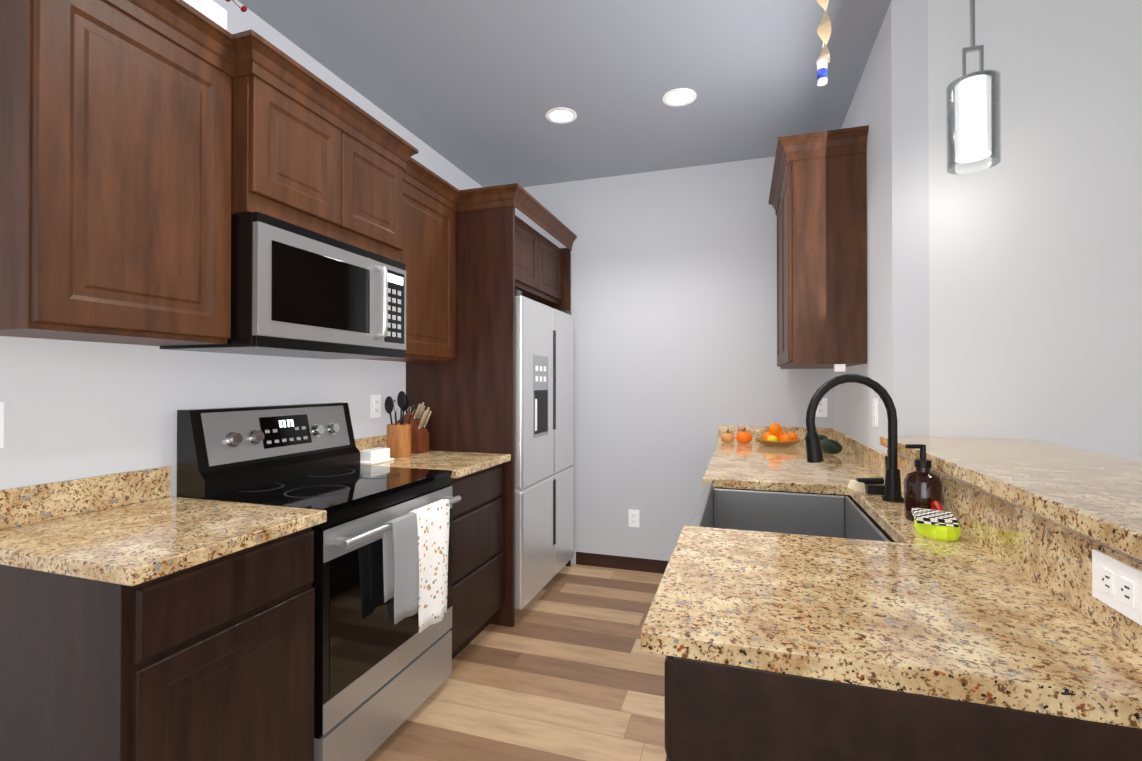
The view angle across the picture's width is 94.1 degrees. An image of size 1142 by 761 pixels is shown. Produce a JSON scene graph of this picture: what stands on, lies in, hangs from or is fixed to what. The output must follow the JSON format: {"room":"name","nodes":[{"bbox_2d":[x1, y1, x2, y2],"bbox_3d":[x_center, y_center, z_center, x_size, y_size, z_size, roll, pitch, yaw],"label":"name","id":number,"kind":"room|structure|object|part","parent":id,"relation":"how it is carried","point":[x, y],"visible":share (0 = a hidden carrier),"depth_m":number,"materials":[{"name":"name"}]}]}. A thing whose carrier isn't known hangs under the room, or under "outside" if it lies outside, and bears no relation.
{"room":"kitchen","nodes":[
{"label":"kitchen","id":0,"kind":"room"},
{"bbox_2d":[225,0,246,11],"bbox_3d":[-1.152,-1.181,1.481,0.459,0.289,0.450,0,0,18],"label":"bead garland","id":1,"kind":"object","parent":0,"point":[243,8],"visible":0.96,"depth_m":1.67,"materials":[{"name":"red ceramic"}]},
{"bbox_2d":[0,0,481,496],"bbox_3d":[-1.684,-0.078,0.894,0.120,2.740,6.820,0,0,18],"label":"wall","id":2,"kind":"structure","parent":0,"point":[77,409],"depth_m":1.71,"materials":[{"name":"grey paint"}]},
{"bbox_2d":[0,402,3,447],"bbox_3d":[-1.475,0.115,1.335,0.007,0.118,0.075,0,0,18],"label":"electrical outlet","id":3,"kind":"object","parent":2,"relation":"attached to","point":[1,424],"visible":1,"depth_m":1.37,"materials":[{"name":"white plastic"}]},
{"bbox_2d":[0,0,231,345],"bbox_3d":[-1.270,-0.534,1.459,0.323,0.840,0.483,0,0,18],"label":"upper cabinet","id":4,"kind":"object","parent":2,"relation":"attached to","point":[148,148],"depth_m":1.33,"materials":[{"name":"brown wood"}]},
{"bbox_2d":[183,0,226,29],"bbox_3d":[-1.141,-1.086,1.514,0.090,0.100,0.280,0,0,18],"label":"decorative box","id":5,"kind":"object","parent":4,"relation":"on","point":[212,10],"visible":0.23,"depth_m":1.59,"materials":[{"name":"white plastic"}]},
{"bbox_2d":[232,60,347,243],"bbox_3d":[-1.101,-0.734,1.862,0.398,0.435,0.381,0,0,18],"label":"upper cabinet","id":6,"kind":"object","parent":2,"relation":"attached to","point":[290,153],"depth_m":1.75,"materials":[{"name":"brown wood"}]},
{"bbox_2d":[160,212,405,358],"bbox_3d":[-1.009,-0.307,2.030,0.469,0.412,0.755,0,0,18],"label":"microwave","id":7,"kind":"object","parent":6,"relation":"attached to","point":[298,291],"visible":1,"depth_m":1.81,"materials":[{"name":"silver metal"}]},
{"bbox_3d":[-0.760,-0.314,2.132,0.058,0.305,0.022,0,0,18],"label":"handle","id":8,"kind":"part","parent":7,"relation":"part of","materials":[{"name":"silver metal"}]},
{"bbox_2d":[371,395,380,417],"bbox_3d":[-1.015,0.134,2.768,0.007,0.118,0.075,0,0,18],"label":"electrical outlet","id":9,"kind":"object","parent":2,"relation":"attached to","point":[375,406],"visible":1,"depth_m":2.76,"materials":[{"name":"white plastic"}]},
{"bbox_2d":[348,124,407,267],"bbox_3d":[-0.985,-0.732,2.225,0.398,0.435,0.382,0,0,18],"label":"upper cabinet","id":10,"kind":"object","parent":2,"relation":"attached to","point":[377,177],"depth_m":2.18,"materials":[{"name":"brown wood"}]},
{"bbox_2d":[366,176,459,363],"bbox_3d":[-0.873,-0.527,2.695,0.323,0.840,0.579,0,0,18],"label":"upper cabinet","id":11,"kind":"object","parent":2,"relation":"attached to","point":[433,270],"depth_m":2.70,"materials":[{"name":"brown wood"}]},
{"bbox_2d":[460,200,539,299],"bbox_3d":[-0.568,-0.741,3.181,0.608,0.405,0.479,0,0,18],"label":"upper cabinet","id":12,"kind":"object","parent":2,"relation":"attached to","point":[500,252],"depth_m":2.88,"materials":[{"name":"brown wood"}]},
{"bbox_2d":[460,228,563,311],"bbox_3d":[-0.422,-0.738,3.637,0.608,0.405,0.478,0,0,18],"label":"upper cabinet","id":13,"kind":"object","parent":2,"relation":"attached to","point":[551,256],"depth_m":3.50,"materials":[{"name":"brown wood"}]},
{"bbox_2d":[365,564,666,760],"bbox_3d":[0.506,1.318,0.183,7.300,0.060,6.820,0,0,18],"label":"floor","id":14,"kind":"structure","parent":0,"point":[565,668],"depth_m":2.25,"materials":[{"name":"brown wood"}]},
{"bbox_2d":[0,527,314,760],"bbox_3d":[-1.123,0.856,1.423,0.618,0.880,0.511,0,0,18],"label":"base cabinet","id":15,"kind":"object","parent":14,"relation":"on","point":[212,660],"depth_m":1.20,"materials":[{"name":"brown wood"}]},
{"bbox_2d":[176,403,460,760],"bbox_3d":[-0.862,0.699,2.004,0.695,1.200,0.741,0,0,18],"label":"stove","id":16,"kind":"object","parent":14,"relation":"on","point":[382,584],"visible":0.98,"depth_m":1.84,"materials":[{"name":"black metal"}]},
{"bbox_3d":[-0.592,0.494,1.919,0.061,0.026,0.675,0,0,18],"label":"handle","id":17,"kind":"part","parent":16,"relation":"part of","materials":[{"name":"silver metal"}]},
{"bbox_2d":[382,512,418,624],"bbox_3d":[-0.583,0.649,1.870,0.063,0.348,0.180,0,0,18],"label":"towel","id":18,"kind":"object","parent":16,"relation":"hanging from","point":[401,540],"depth_m":1.84,"materials":[{"name":"grey fabric"}]},
{"bbox_2d":[408,499,449,632],"bbox_3d":[-0.533,0.693,2.017,0.076,0.442,0.220,0,0,18],"label":"towel","id":19,"kind":"object","parent":16,"relation":"attached to","point":[431,517],"depth_m":2.00,"materials":[{"name":"white fabric"}]},
{"bbox_2d":[450,464,503,658],"bbox_3d":[-0.730,0.863,2.651,0.618,0.880,0.558,0,0,18],"label":"base cabinet","id":20,"kind":"object","parent":14,"relation":"on","point":[477,519],"depth_m":2.53,"materials":[{"name":"brown wood"}]},
{"bbox_2d":[0,435,510,585],"bbox_3d":[-0.908,0.352,2.038,0.653,0.135,1.838,0,0,18],"label":"countertop","id":21,"kind":"structure","parent":20,"relation":"on","point":[132,528],"depth_m":1.40,"materials":[{"name":"stone"}]},
{"bbox_2d":[360,447,393,464],"bbox_3d":[-0.931,0.356,2.521,0.100,0.061,0.170,0,0,18],"label":"butter dish","id":22,"kind":"object","parent":21,"relation":"on","point":[377,455],"visible":0.85,"depth_m":2.47,"materials":[{"name":"white ceramic"}]},
{"bbox_2d":[384,391,414,457],"bbox_3d":[-0.876,0.221,2.723,0.136,0.335,0.120,0,0,18],"label":"utensil crock","id":23,"kind":"object","parent":21,"relation":"on","point":[399,440],"visible":1,"depth_m":2.69,"materials":[{"name":"brown wood"}]},
{"bbox_2d":[397,402,431,453],"bbox_3d":[-0.841,0.253,2.874,0.175,0.271,0.090,0,0,18],"label":"knife block","id":24,"kind":"object","parent":21,"relation":"on","point":[419,438],"visible":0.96,"depth_m":2.84,"materials":[{"name":"brown wood"}]},
{"bbox_2d":[515,289,573,609],"bbox_3d":[-0.427,0.410,3.381,0.654,1.795,0.922,0,0,18],"label":"fridge","id":25,"kind":"object","parent":14,"relation":"on","point":[544,444],"visible":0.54,"depth_m":3.13,"materials":[{"name":"grey metal"}]},
{"bbox_2d":[641,374,1141,760],"bbox_3d":[0.825,0.640,1.921,0.688,1.318,3.077,0,0,18],"label":"countertop","id":26,"kind":"structure","parent":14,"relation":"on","point":[807,604],"depth_m":0.81,"materials":[{"name":"beige stone"}]},
{"bbox_2d":[721,429,733,441],"bbox_3d":[0.993,0.348,3.373,0.083,0.085,0.085,0,0,18],"label":"pumpkin","id":27,"kind":"object","parent":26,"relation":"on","point":[727,437],"visible":1,"depth_m":3.34,"materials":[{"name":"brown"}]},
{"bbox_2d":[736,427,751,442],"bbox_3d":[1.079,0.341,3.313,0.097,0.099,0.098,0,0,18],"label":"pumpkin","id":28,"kind":"object","parent":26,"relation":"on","point":[743,436],"visible":1,"depth_m":3.28,"materials":[{"name":"orange"}]},
{"bbox_2d":[754,423,800,446],"bbox_3d":[1.240,0.323,3.199,0.260,0.135,0.260,0,0,18],"label":"fruit bowl","id":29,"kind":"object","parent":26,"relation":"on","point":[780,439],"visible":1,"depth_m":3.16,"materials":[{"name":"orange food"}]},
{"bbox_2d":[690,482,889,541],"bbox_3d":[0.659,0.518,1.667,0.504,0.248,0.724,0,0,18],"label":"sink","id":30,"kind":"object","parent":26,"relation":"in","point":[789,508],"depth_m":1.97,"materials":[{"name":"silver metal"}]},
{"bbox_2d":[818,434,827,440],"bbox_3d":[1.424,0.348,3.035,0.097,0.083,0.160,0,0,18],"label":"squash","id":31,"kind":"object","parent":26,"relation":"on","point":[822,436],"visible":0.19,"depth_m":3.00,"materials":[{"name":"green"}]},
{"bbox_2d":[820,439,841,453],"bbox_3d":[1.366,0.348,2.806,0.101,0.079,0.188,0,0,18],"label":"squash","id":32,"kind":"object","parent":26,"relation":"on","point":[830,446],"visible":0.81,"depth_m":2.75,"materials":[{"name":"green food"}]},
{"bbox_2d":[805,374,903,502],"bbox_3d":[0.907,0.181,1.713,0.296,0.402,0.197,0,0,18],"label":"faucet","id":33,"kind":"object","parent":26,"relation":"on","point":[892,491],"depth_m":1.68,"materials":[{"name":"black metal"}]},
{"bbox_2d":[847,477,884,494],"bbox_3d":[1.002,0.354,1.796,0.126,0.055,0.057,0,0,18],"label":"dish brush","id":34,"kind":"object","parent":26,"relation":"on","point":[874,486],"visible":0.94,"depth_m":1.78,"materials":[{"name":"black"}]},
{"bbox_2d":[904,444,942,520],"bbox_3d":[0.961,0.277,1.451,0.088,0.206,0.088,0,0,18],"label":"soap dispenser","id":35,"kind":"object","parent":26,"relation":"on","point":[923,486],"visible":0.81,"depth_m":1.43,"materials":[{"name":"orange glass"}]},
{"bbox_2d":[931,501,943,510],"bbox_3d":[0.954,0.346,1.379,0.025,0.067,0.068,0,0,18],"label":"red scrubber","id":36,"kind":"object","parent":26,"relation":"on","point":[936,505],"visible":0.35,"depth_m":1.37,"materials":[{"name":"red plastic"}]},
{"bbox_2d":[914,519,960,540],"bbox_3d":[0.902,0.362,1.312,0.090,0.034,0.139,0,0,18],"label":"bowl","id":37,"kind":"object","parent":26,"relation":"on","point":[942,533],"visible":0.71,"depth_m":1.26,"materials":[{"name":"green"}]},
{"bbox_2d":[911,508,958,526],"bbox_3d":[0.898,0.338,1.315,0.084,0.013,0.122,0,0,28],"label":"cloth","id":38,"kind":"object","parent":37,"relation":"on","point":[933,517],"visible":1,"depth_m":1.28,"materials":[{"name":"fabric"}]},
{"bbox_2d":[238,0,890,186],"bbox_3d":[0.506,-1.482,0.200,7.300,0.060,6.820,0,0,18],"label":"ceiling","id":39,"kind":"structure","parent":0,"point":[476,90],"depth_m":2.48,"materials":[{"name":"grey paint"}]},
{"bbox_2d":[546,107,576,123],"bbox_3d":[-0.053,-1.432,2.879,0.170,0.006,0.170,0,0,18],"label":"recessed light","id":40,"kind":"object","parent":39,"relation":"in","point":[560,115],"visible":1,"depth_m":2.87,"materials":[{"name":"white"}]},
{"bbox_2d":[662,88,696,106],"bbox_3d":[0.550,-1.433,2.696,0.170,0.006,0.170,0,0,18],"label":"recessed light","id":41,"kind":"object","parent":39,"relation":"in","point":[678,97],"visible":1,"depth_m":2.69,"materials":[{"name":"white"}]},
{"bbox_2d":[816,0,830,85],"bbox_3d":[0.660,-1.111,1.398,0.045,0.664,0.045,0,0,18],"label":"ribbon","id":42,"kind":"object","parent":39,"relation":"hanging from","point":[824,32],"visible":1,"depth_m":1.40,"materials":[{"name":"brown"}]},
{"bbox_2d":[946,0,1000,173],"bbox_3d":[1.298,-1.067,1.718,0.140,0.750,0.140,0,0,18],"label":"pendant lamp","id":43,"kind":"object","parent":39,"relation":"hanging from","point":[973,116],"visible":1,"depth_m":1.69,"materials":[{"name":"white glass"}]},
{"bbox_2d":[515,157,833,572],"bbox_3d":[0.577,-0.060,3.687,2.480,2.740,0.120,0,0,18],"label":"wall","id":44,"kind":"structure","parent":0,"point":[674,293],"depth_m":3.60,"materials":[{"name":"grey paint"}]},
{"bbox_2d":[576,552,668,573],"bbox_3d":[0.830,1.264,3.540,1.669,0.090,0.012,0,0,18],"label":"baseboard","id":45,"kind":"structure","parent":44,"relation":"attached to","point":[624,563],"depth_m":3.68,"materials":[{"name":"brown wood"}]},
{"bbox_2d":[629,509,638,526],"bbox_3d":[0.433,0.949,3.659,0.075,0.118,0.007,0,0,18],"label":"electrical outlet","id":46,"kind":"object","parent":44,"relation":"attached to","point":[633,518],"visible":1,"depth_m":3.66,"materials":[{"name":"white plastic"}]},
{"bbox_2d":[815,398,826,416],"bbox_3d":[1.552,0.167,3.305,0.075,0.118,0.007,0,0,18],"label":"electrical outlet","id":47,"kind":"object","parent":44,"relation":"attached to","point":[821,410],"visible":0.77,"depth_m":3.30,"materials":[{"name":"white plastic"}]},
{"bbox_2d":[834,0,929,452],"bbox_3d":[1.476,-0.067,2.629,0.120,2.740,1.346,0,0,18],"label":"wall","id":48,"kind":"structure","parent":0,"point":[889,105],"depth_m":2.01,"materials":[{"name":"grey paint"}]},
{"bbox_2d":[768,125,868,368],"bbox_3d":[1.286,-0.603,2.857,0.377,1.059,0.922,0,0,18],"label":"upper cabinet","id":49,"kind":"object","parent":48,"relation":"attached to","point":[819,204],"visible":1,"depth_m":2.46,"materials":[{"name":"brown wood"}]},
{"bbox_2d":[834,364,845,371],"bbox_3d":[1.238,-0.058,2.449,0.045,0.034,0.026,0,0,18],"label":"mounting clip","id":50,"kind":"object","parent":49,"relation":"attached to","point":[839,367],"visible":1,"depth_m":2.44,"materials":[{"name":"white plastic"}]},
{"bbox_2d":[873,398,877,426],"bbox_3d":[1.288,0.136,2.250,0.007,0.118,0.075,0,0,18],"label":"electrical outlet","id":51,"kind":"object","parent":48,"relation":"attached to","point":[875,412],"visible":1,"depth_m":2.24,"materials":[{"name":"white plastic"}]},
{"bbox_2d":[928,0,1141,460],"bbox_3d":[2.970,-0.074,1.506,3.410,2.740,0.120,0,0,18],"label":"wall","id":52,"kind":"structure","parent":0,"point":[1035,283],"depth_m":1.87,"materials":[{"name":"white paint"}]},
{"bbox_3d":[1.006,0.767,1.156,0.120,1.055,1.732,0,0,18],"label":"wall","id":53,"kind":"structure","parent":0,"visible":0},
{"bbox_2d":[880,436,1141,559],"bbox_3d":[1.116,0.221,1.071,0.476,0.035,1.831,0,0,18],"label":"bar","id":54,"kind":"object","parent":53,"relation":"on","point":[1095,495],"visible":1,"depth_m":1.12,"materials":[{"name":"stone"}]},
{"bbox_2d":[1092,549,1141,625],"bbox_3d":[0.789,0.297,0.765,0.007,0.072,0.118,0,0,18],"label":"outlet","id":55,"kind":"object","parent":53,"relation":"attached to","point":[1116,585],"visible":1,"depth_m":0.77,"materials":[{"name":"white plastic"}]}
]}

